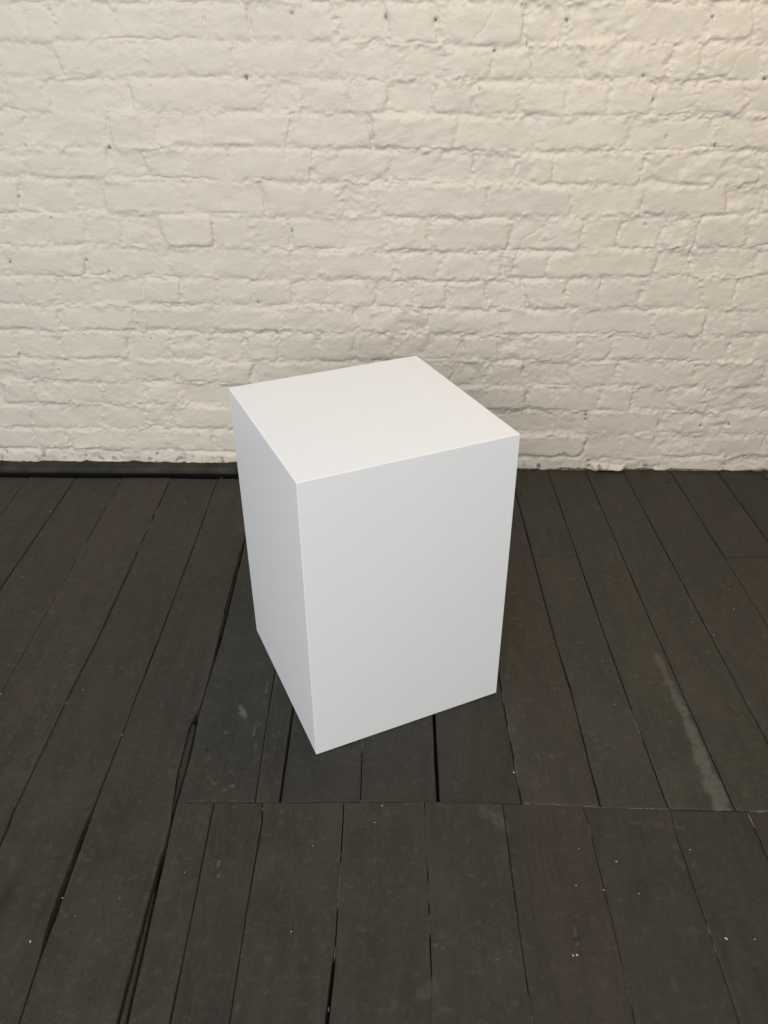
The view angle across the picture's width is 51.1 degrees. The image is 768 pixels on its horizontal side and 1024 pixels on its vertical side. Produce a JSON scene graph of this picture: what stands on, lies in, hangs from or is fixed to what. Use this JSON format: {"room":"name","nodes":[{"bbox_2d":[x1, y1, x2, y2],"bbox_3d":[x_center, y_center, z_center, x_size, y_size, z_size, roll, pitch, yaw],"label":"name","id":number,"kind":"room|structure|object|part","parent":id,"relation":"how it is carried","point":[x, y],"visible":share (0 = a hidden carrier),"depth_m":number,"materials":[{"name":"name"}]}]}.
{"room":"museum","nodes":[
{"label":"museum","id":0,"kind":"room"},
{"bbox_2d":[0,469,767,1023],"bbox_3d":[0.018,0.817,1.059,6.040,0.058,3.570,0,32,1],"label":"floor","id":1,"kind":"structure","parent":0,"point":[583,839],"depth_m":1.49,"materials":[{"name":"black wood"}]},
{"bbox_2d":[228,356,519,753],"bbox_3d":[-0.032,0.071,1.628,0.405,0.609,0.407,-14,34,-20],"label":"plinth","id":2,"kind":"object","parent":1,"relation":"on","point":[377,498],"visible":1,"depth_m":1.45,"materials":[{"name":"white wood"}]},
{"bbox_3d":[-0.211,0.114,1.561,0.012,0.609,0.407,-14,34,-20],"label":"panel","id":3,"kind":"part","parent":2,"relation":"part of","materials":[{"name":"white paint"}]},
{"bbox_3d":[-0.034,-0.182,1.470,0.404,0.012,0.407,-14,34,-20],"label":"panel","id":4,"kind":"part","parent":2,"relation":"part of","materials":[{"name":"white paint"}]},
{"bbox_3d":[0.049,0.166,1.475,0.404,0.609,0.012,-14,34,-20],"label":"panel","id":5,"kind":"part","parent":2,"relation":"part of","materials":[{"name":"white paint"}]},
{"bbox_2d":[0,0,767,471],"bbox_3d":[0.057,-1.323,1.909,5.999,2.714,0.235,0,32,1],"label":"wall","id":6,"kind":"structure","parent":0,"point":[557,208],"depth_m":2.13,"materials":[{"name":"brick"}]},
{"bbox_2d":[0,460,237,473],"bbox_3d":[-1.483,-0.146,2.546,2.916,0.024,0.051,0,32,1],"label":"baseboard","id":7,"kind":"structure","parent":6,"relation":"attached to","point":[45,466],"depth_m":2.52,"materials":[{"name":"black wood"}]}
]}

